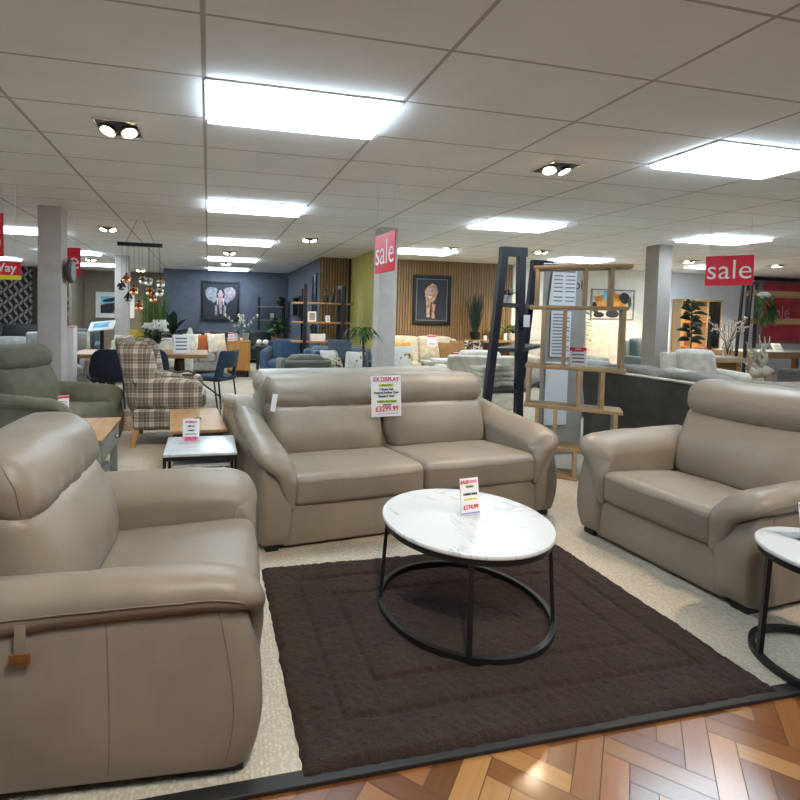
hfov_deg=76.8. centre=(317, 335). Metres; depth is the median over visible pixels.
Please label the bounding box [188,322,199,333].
vase
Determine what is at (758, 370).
driftwood sculpture
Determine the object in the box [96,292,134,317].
picture
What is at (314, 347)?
cushion
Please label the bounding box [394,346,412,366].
cushion
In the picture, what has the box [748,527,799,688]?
side table
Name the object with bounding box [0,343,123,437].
recliner armchair
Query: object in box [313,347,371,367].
armchair
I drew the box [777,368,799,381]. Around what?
fabric sofa
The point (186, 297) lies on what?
wall
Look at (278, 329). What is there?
potted plant
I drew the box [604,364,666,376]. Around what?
cushion
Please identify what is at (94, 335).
armchair
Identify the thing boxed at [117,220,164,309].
pendant light
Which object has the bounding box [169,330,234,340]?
leather sofa
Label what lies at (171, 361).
seat cushion
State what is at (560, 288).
column
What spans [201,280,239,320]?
painting
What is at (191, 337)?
cushion
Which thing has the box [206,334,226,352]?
cushion
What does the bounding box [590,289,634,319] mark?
cow painting
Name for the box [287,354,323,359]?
cushion
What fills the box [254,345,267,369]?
console table
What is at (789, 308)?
poster
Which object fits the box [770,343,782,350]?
price card
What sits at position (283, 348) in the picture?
cushion
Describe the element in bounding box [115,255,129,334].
column
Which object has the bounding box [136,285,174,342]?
grass plant
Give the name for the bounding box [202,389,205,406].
seat cushion
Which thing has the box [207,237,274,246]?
ceiling light panel
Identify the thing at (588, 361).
cushion
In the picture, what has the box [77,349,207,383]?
dining table
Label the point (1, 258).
ceiling light panel
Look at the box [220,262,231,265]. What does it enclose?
spotlight
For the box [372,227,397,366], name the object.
column
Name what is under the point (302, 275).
wall
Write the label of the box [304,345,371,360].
velvet sofa
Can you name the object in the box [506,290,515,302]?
potted plant
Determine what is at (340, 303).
open shelf
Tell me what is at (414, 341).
cushion
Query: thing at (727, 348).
vase
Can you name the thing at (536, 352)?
cushion
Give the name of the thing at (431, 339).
price card
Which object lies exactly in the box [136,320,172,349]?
lily arrangement
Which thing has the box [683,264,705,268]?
ceiling light panel
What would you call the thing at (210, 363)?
fabric sofa
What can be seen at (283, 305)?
open shelf
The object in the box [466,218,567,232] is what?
ceiling light panel
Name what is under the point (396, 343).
cushion
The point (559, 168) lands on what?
spotlight
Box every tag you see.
[8,625,30,665]
[270,394,277,411]
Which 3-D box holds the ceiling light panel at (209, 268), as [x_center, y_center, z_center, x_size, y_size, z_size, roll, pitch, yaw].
[-2.630,-1.956,14.604,1.192,0.037,0.592,1,2,-12]
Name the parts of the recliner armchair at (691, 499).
arm panel, panel, arm panel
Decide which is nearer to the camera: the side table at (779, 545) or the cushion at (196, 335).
the side table at (779, 545)
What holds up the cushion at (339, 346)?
on the armchair at (368, 363)
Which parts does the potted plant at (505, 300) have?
pot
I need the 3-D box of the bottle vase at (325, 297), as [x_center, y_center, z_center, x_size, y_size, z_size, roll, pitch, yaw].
[0.156,-0.790,9.859,0.120,0.270,0.117,1,2,-12]
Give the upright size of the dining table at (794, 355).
0.800 m
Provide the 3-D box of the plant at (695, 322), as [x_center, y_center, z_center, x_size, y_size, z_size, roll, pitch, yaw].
[7.199,0.226,9.584,0.512,1.876,0.418,1,2,-12]
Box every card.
[58,395,68,406]
[173,335,188,352]
[182,419,199,441]
[228,332,233,340]
[371,375,400,416]
[427,335,435,345]
[459,477,479,515]
[523,315,529,326]
[570,347,586,365]
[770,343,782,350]
[795,502,799,539]
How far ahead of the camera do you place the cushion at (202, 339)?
11.33 m
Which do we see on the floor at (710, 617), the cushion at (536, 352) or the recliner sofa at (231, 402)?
the recliner sofa at (231, 402)
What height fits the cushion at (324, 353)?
0.336 m
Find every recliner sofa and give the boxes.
[221,366,450,467]
[234,371,557,551]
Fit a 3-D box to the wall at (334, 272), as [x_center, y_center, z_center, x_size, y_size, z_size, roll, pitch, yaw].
[0.394,-0.417,11.400,0.720,2.721,0.090,1,2,-12]
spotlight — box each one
[83,258,97,261]
[91,117,143,138]
[96,226,119,231]
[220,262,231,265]
[222,251,236,254]
[300,237,319,242]
[439,246,460,250]
[530,160,584,176]
[531,250,553,254]
[677,260,702,263]
[764,264,789,267]
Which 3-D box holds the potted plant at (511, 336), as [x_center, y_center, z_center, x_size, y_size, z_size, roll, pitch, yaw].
[4.596,-0.103,11.668,0.405,0.411,0.422,2,2,11]
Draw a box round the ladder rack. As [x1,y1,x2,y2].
[734,282,799,372]
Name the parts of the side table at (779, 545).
leg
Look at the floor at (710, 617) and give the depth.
2.41 m
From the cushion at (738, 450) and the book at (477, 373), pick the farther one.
the book at (477, 373)
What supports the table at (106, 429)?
on the floor at (710, 617)
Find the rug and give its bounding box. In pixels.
[261,544,775,776]
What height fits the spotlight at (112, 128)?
0.076 m
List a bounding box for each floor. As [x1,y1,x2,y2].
[0,360,799,799]
[123,409,221,430]
[248,696,799,799]
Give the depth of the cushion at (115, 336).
9.91 m
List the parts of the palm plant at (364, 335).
stem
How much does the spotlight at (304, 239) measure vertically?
0.076 m
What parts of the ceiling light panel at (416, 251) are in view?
frame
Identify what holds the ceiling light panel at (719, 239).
attached to the ceiling
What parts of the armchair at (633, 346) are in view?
panel, arm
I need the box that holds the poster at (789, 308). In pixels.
[761,282,799,341]
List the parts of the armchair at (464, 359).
arm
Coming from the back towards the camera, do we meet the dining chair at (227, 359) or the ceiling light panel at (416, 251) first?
the ceiling light panel at (416, 251)
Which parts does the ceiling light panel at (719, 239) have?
frame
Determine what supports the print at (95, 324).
attached to the display stand
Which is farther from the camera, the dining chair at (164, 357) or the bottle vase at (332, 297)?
the bottle vase at (332, 297)
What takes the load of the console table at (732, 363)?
on the floor at (710, 617)
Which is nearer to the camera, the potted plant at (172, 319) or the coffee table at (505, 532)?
the coffee table at (505, 532)
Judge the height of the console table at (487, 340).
0.920 m
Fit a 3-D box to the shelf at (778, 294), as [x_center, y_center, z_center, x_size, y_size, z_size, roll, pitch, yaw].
[9.367,-0.804,9.798,2.100,0.110,0.200,1,2,-12]
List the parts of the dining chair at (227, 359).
leg, seat, post, leg, backrest, post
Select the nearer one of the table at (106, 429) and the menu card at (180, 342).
the table at (106, 429)
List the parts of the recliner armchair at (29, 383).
arm panel, arm panel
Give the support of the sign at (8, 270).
hanging from the ceiling
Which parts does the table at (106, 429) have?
drawer, leg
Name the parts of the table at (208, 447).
frame, leg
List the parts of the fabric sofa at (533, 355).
arm, arm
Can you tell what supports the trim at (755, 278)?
attached to the wall at (470, 280)
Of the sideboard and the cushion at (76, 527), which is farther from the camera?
the sideboard
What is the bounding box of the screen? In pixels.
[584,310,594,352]
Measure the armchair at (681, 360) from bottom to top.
0.998 m
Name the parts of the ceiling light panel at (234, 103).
frame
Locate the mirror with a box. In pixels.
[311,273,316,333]
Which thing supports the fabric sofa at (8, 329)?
on the floor at (710, 617)
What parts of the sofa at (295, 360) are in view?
arm, panel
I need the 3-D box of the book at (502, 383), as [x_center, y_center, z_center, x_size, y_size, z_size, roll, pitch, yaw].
[1.957,0.503,5.349,0.200,0.052,0.240,1,2,-10]
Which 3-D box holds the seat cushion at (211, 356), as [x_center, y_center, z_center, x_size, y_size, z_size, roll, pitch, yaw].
[-2.574,0.495,11.525,0.392,0.180,0.670,1,2,-12]
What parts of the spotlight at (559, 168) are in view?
plate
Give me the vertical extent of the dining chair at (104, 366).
0.879 m
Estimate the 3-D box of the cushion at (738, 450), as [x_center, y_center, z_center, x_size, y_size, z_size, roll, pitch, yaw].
[2.637,0.708,3.053,0.394,0.450,0.742,0,2,-18]
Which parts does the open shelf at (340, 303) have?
frame, shelf, shelf, shelf, frame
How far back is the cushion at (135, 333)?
9.99 m
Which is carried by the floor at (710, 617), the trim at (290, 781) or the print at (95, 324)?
the trim at (290, 781)
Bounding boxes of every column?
[38,205,66,380]
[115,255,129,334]
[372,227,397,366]
[539,263,585,454]
[641,245,672,368]
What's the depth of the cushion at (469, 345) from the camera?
10.67 m
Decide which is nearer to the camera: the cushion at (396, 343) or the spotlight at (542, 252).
the spotlight at (542, 252)
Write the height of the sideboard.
0.800 m
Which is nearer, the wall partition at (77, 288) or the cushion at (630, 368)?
the cushion at (630, 368)
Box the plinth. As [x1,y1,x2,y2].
[67,326,77,381]
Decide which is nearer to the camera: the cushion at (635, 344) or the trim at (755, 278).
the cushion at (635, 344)
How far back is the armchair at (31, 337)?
8.53 m
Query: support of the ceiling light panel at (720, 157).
attached to the ceiling
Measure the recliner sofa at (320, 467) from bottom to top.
0.955 m
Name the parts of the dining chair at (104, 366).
seat, backrest, leg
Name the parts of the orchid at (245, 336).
pot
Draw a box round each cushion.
[0,324,4,335]
[0,364,60,400]
[0,459,118,575]
[69,402,111,417]
[77,364,82,375]
[86,332,89,348]
[99,519,258,580]
[113,335,132,348]
[129,330,143,337]
[160,338,172,349]
[168,358,174,367]
[172,335,194,349]
[175,330,202,334]
[183,334,200,349]
[197,335,207,349]
[198,353,215,361]
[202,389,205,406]
[203,330,228,340]
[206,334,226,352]
[249,330,269,345]
[250,346,263,352]
[265,403,380,452]
[267,358,286,367]
[272,339,299,357]
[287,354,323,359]
[288,446,423,504]
[311,345,327,353]
[320,350,338,357]
[328,339,351,362]
[329,358,342,367]
[345,351,362,367]
[381,398,483,445]
[383,439,533,488]
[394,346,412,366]
[395,335,418,359]
[395,342,412,360]
[411,360,428,365]
[417,336,451,359]
[438,342,457,357]
[450,340,464,351]
[458,350,500,355]
[463,340,482,349]
[528,341,540,355]
[586,359,611,365]
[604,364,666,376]
[604,470,740,543]
[629,338,641,356]
[657,372,739,381]
[675,349,716,373]
[675,409,799,489]
[742,381,799,387]
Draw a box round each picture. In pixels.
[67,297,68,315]
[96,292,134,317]
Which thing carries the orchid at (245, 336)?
on the sideboard
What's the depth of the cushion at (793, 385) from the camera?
3.78 m
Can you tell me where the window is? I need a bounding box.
[752,280,799,343]
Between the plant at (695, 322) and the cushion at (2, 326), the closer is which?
the plant at (695, 322)
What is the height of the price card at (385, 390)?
0.299 m
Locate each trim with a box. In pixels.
[138,683,799,799]
[754,277,799,281]
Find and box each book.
[431,358,446,361]
[470,365,498,371]
[472,370,499,376]
[476,376,497,382]
[480,382,499,387]
[485,364,511,370]
[497,376,511,380]
[497,381,512,385]
[498,371,513,375]
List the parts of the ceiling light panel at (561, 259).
frame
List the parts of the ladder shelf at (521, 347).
frame, shelf, shelf, shelf, frame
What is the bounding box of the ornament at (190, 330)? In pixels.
[187,328,192,333]
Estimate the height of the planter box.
0.303 m
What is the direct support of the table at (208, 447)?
on the floor at (710, 617)
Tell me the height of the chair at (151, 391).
1.143 m
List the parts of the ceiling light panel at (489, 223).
frame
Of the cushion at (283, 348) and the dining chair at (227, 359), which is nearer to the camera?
the dining chair at (227, 359)
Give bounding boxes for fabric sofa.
[0,324,37,336]
[0,336,25,344]
[106,338,192,382]
[193,348,222,369]
[395,335,455,365]
[525,341,609,387]
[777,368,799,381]
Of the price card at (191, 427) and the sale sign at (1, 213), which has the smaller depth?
the price card at (191, 427)
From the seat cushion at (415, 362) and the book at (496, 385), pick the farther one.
the seat cushion at (415, 362)
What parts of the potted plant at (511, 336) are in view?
pot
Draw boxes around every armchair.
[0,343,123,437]
[0,412,265,793]
[26,332,91,382]
[77,328,99,348]
[242,330,275,359]
[260,339,308,368]
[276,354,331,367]
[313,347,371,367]
[435,350,513,410]
[577,379,799,614]
[582,359,611,403]
[624,338,641,364]
[660,349,751,380]
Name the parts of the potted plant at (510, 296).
pot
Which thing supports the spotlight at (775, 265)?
attached to the ceiling
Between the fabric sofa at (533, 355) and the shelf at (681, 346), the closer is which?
the fabric sofa at (533, 355)
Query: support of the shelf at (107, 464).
attached to the table at (106, 429)
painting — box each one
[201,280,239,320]
[412,274,451,324]
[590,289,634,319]
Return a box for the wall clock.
[65,259,75,282]
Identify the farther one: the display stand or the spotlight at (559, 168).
the display stand
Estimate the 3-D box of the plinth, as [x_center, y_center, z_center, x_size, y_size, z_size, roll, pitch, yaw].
[-3.463,0.452,6.965,0.125,1.180,0.210,1,2,-12]
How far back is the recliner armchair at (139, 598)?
1.45 m
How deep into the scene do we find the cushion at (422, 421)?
3.83 m
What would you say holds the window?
in the wall at (470, 280)
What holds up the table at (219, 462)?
on the floor at (710, 617)
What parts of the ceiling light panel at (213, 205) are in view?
frame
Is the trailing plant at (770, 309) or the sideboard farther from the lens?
the sideboard
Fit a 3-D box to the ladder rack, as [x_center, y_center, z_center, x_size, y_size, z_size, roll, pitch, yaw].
[9.241,0.094,9.811,2.319,2.211,0.200,1,2,-12]
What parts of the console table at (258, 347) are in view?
leg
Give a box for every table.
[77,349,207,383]
[82,417,120,471]
[163,435,236,468]
[169,408,226,467]
[173,459,229,467]
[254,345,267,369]
[378,489,556,665]
[418,360,446,365]
[460,339,540,342]
[712,349,799,372]
[715,355,746,371]
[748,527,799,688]
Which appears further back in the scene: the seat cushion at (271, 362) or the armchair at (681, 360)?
the seat cushion at (271, 362)
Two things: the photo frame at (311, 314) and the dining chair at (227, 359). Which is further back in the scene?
the photo frame at (311, 314)
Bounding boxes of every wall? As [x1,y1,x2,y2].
[0,266,32,324]
[33,268,162,348]
[163,268,287,338]
[287,258,319,348]
[319,257,351,345]
[350,250,374,354]
[395,259,799,375]
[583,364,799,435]
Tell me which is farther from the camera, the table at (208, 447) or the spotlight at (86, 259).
the spotlight at (86, 259)
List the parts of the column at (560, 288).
rail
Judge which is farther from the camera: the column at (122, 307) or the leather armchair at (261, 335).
the leather armchair at (261, 335)
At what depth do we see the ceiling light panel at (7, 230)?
8.13 m
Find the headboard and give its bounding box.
[584,322,618,363]
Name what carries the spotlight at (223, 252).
attached to the ceiling
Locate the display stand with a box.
[88,320,115,348]
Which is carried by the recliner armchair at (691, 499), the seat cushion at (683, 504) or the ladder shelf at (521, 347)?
the seat cushion at (683, 504)
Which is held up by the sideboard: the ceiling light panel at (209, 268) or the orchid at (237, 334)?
the orchid at (237, 334)
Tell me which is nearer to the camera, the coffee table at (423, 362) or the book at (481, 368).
the book at (481, 368)
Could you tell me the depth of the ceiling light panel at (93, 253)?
11.17 m
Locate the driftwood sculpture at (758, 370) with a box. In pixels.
[738,335,773,380]
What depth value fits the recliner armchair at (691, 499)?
2.87 m
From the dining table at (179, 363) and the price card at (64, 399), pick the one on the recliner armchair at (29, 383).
the price card at (64, 399)
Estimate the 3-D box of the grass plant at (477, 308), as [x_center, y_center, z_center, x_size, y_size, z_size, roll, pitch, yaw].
[3.651,-0.459,11.452,0.412,1.099,0.458,-1,3,-37]
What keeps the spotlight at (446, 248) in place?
attached to the ceiling
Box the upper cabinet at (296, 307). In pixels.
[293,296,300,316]
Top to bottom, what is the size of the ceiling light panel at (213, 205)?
0.037 m
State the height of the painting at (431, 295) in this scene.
1.140 m
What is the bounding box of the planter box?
[309,326,325,340]
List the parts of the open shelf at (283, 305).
frame, shelf, frame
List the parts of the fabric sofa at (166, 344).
arm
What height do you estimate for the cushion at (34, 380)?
0.460 m
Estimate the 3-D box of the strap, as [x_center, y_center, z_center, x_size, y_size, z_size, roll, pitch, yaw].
[-1.419,0.389,5.199,0.294,0.082,0.052,0,2,-19]
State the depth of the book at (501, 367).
5.25 m
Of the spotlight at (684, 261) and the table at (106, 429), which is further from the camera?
the spotlight at (684, 261)
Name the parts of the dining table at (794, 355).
leg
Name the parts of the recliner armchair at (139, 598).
arm panel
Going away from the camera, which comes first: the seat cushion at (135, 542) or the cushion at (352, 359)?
the seat cushion at (135, 542)
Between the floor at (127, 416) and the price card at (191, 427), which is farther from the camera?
the floor at (127, 416)
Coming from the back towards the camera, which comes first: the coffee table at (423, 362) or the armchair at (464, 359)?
the coffee table at (423, 362)
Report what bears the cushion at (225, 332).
on the leather sofa at (225, 332)
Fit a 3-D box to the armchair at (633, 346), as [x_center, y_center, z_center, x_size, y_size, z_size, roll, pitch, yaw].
[7.497,0.585,11.112,0.950,1.048,0.924,1,2,-12]
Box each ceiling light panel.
[0,257,22,260]
[4,226,37,234]
[81,251,101,255]
[81,263,114,266]
[205,77,403,139]
[206,198,307,216]
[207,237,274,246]
[207,256,257,262]
[208,267,248,270]
[398,248,457,255]
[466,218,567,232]
[547,256,615,263]
[648,140,799,178]
[674,234,773,245]
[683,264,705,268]
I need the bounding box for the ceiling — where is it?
[0,0,799,279]
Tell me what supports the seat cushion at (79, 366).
on the armchair at (31, 337)
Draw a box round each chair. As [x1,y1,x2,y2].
[87,349,125,408]
[115,335,205,447]
[160,350,169,369]
[200,349,238,409]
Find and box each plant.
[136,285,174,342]
[164,311,194,337]
[264,317,292,340]
[344,327,386,367]
[465,295,486,339]
[490,289,511,302]
[505,323,514,339]
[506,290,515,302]
[676,299,707,348]
[754,292,781,327]
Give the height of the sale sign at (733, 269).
0.831 m
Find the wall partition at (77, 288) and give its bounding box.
[69,269,84,328]
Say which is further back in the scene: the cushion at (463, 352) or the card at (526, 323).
the cushion at (463, 352)
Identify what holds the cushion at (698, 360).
on the armchair at (681, 360)
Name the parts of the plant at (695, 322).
stem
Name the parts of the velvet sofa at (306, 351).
panel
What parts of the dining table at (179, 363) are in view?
leg, leg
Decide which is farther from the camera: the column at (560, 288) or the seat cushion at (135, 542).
the column at (560, 288)
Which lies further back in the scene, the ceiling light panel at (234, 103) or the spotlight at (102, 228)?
the spotlight at (102, 228)
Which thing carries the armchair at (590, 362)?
on the floor at (710, 617)
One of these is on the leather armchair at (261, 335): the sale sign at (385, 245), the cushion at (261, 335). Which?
the cushion at (261, 335)
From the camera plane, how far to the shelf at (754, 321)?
9.65 m
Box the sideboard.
[226,338,250,376]
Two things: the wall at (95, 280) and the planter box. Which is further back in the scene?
the wall at (95, 280)
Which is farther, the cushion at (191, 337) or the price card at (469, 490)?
the cushion at (191, 337)
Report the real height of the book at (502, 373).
0.052 m
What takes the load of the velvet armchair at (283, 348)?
on the floor at (710, 617)
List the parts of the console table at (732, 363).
leg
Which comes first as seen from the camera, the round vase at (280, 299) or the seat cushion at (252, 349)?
the seat cushion at (252, 349)
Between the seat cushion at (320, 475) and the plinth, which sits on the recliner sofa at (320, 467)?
the seat cushion at (320, 475)
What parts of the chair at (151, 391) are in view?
backrest, leg, arm, arm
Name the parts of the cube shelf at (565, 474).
shelf, shelf, shelf, shelf, shelf, shelf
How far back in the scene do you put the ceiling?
3.42 m
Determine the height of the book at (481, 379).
0.052 m
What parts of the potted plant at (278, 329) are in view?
pot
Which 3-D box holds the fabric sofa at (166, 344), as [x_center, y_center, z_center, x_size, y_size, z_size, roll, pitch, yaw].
[-3.438,0.482,10.198,1.700,0.858,0.954,1,2,-12]
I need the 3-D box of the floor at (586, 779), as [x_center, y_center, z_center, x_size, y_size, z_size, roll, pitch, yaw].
[0.675,1.422,0.107,7.800,0.001,2.992,1,2,-12]
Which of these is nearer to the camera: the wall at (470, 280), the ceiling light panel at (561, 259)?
the ceiling light panel at (561, 259)
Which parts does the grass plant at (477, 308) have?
pot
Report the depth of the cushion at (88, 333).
11.22 m
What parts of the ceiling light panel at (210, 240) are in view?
frame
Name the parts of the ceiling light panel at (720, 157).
frame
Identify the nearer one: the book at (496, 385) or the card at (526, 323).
the card at (526, 323)
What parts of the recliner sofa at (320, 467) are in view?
arm panel, panel, panel, arm panel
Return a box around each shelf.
[101,460,111,471]
[257,297,284,338]
[291,284,353,353]
[482,246,553,416]
[524,264,633,480]
[681,346,717,347]
[743,318,799,324]
[745,290,799,297]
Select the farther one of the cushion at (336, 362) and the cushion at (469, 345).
the cushion at (469, 345)
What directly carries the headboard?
on the floor at (710, 617)
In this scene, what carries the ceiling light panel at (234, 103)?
attached to the ceiling
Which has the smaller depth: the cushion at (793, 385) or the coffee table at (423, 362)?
the cushion at (793, 385)
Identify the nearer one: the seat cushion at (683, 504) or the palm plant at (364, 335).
the seat cushion at (683, 504)
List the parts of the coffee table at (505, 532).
leg, leg, leg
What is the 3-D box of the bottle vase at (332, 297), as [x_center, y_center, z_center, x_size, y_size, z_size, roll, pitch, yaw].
[0.301,-0.759,9.893,0.094,0.211,0.091,1,2,-12]
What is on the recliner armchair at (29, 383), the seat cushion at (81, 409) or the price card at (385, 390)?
the seat cushion at (81, 409)
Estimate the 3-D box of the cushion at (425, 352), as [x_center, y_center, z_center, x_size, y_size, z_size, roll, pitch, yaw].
[2.636,0.288,11.168,0.817,0.568,0.410,1,2,-12]
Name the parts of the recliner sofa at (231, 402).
arm panel, panel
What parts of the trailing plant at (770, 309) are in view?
pot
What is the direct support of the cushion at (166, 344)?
on the fabric sofa at (166, 344)
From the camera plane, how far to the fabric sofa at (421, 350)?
10.98 m
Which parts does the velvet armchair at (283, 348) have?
arm, panel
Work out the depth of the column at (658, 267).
8.47 m
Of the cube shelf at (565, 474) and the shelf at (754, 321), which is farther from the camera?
the shelf at (754, 321)
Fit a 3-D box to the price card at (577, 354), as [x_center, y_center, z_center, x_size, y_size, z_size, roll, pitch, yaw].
[2.308,0.185,4.401,0.140,0.169,0.023,2,2,8]
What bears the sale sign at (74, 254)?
hanging from the ceiling
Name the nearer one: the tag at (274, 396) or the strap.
the tag at (274, 396)
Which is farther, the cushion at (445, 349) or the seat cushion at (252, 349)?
the seat cushion at (252, 349)
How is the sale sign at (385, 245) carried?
hanging from the ceiling
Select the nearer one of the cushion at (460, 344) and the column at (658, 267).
the column at (658, 267)
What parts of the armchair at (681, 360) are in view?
arm, panel, arm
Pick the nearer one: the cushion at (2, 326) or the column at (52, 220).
the column at (52, 220)
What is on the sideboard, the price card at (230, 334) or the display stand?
the price card at (230, 334)
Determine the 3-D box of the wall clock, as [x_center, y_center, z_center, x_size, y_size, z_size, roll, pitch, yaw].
[-3.253,-0.853,6.542,0.069,0.320,0.320,1,2,-12]
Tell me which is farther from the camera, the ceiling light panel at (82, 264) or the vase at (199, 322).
the ceiling light panel at (82, 264)
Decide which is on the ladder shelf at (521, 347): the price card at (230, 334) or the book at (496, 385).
the book at (496, 385)
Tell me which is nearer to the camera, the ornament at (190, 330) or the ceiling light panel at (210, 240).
the ceiling light panel at (210, 240)
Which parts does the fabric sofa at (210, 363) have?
arm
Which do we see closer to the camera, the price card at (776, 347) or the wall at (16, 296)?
the price card at (776, 347)
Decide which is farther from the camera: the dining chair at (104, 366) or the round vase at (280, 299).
the round vase at (280, 299)
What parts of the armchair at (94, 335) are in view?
panel, arm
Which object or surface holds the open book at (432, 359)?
on the coffee table at (423, 362)
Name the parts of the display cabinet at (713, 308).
glass door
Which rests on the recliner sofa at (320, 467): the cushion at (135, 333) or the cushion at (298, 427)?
the cushion at (298, 427)
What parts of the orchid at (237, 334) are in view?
pot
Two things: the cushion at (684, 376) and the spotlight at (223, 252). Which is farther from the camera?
the spotlight at (223, 252)
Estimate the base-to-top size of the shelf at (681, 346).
0.030 m
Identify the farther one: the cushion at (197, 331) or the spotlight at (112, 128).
the cushion at (197, 331)
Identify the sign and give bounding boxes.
[0,186,3,256]
[0,186,20,279]
[67,247,80,274]
[375,179,395,273]
[704,218,754,285]
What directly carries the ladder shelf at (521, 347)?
on the floor at (710, 617)
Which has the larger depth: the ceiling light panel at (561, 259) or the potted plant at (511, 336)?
the potted plant at (511, 336)
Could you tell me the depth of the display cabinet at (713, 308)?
12.94 m
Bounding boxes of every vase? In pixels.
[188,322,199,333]
[277,297,282,305]
[323,289,327,302]
[331,292,334,302]
[708,316,748,356]
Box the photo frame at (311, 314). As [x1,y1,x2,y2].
[308,311,315,321]
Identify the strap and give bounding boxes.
[168,369,195,375]
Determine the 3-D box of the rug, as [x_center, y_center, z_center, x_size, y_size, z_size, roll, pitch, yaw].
[0.721,1.306,2.305,1.842,0.032,1.257,1,2,-12]
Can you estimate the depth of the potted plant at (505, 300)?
5.03 m
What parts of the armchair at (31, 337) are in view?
panel, arm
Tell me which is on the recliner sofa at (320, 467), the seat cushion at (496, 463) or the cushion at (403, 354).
the seat cushion at (496, 463)
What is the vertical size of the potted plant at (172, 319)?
1.473 m
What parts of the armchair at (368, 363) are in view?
panel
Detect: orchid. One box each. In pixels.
[224,314,246,340]
[237,314,257,339]
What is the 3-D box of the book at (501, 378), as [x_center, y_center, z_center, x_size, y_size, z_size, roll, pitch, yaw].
[1.941,0.449,5.355,0.200,0.052,0.240,1,2,-16]
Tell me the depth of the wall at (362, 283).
10.55 m
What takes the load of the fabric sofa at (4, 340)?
on the floor at (710, 617)
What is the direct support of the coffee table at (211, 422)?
on the floor at (710, 617)
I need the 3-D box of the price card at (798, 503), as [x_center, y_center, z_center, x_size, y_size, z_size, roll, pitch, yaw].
[2.107,0.795,2.126,0.112,0.167,0.056,1,2,-1]
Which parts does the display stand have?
post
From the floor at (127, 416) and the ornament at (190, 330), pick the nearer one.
the floor at (127, 416)
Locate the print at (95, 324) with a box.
[93,322,109,327]
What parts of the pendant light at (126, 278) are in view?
globe, globe, globe, globe, globe, globe, globe, globe, globe, globe, globe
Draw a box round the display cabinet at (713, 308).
[671,299,722,351]

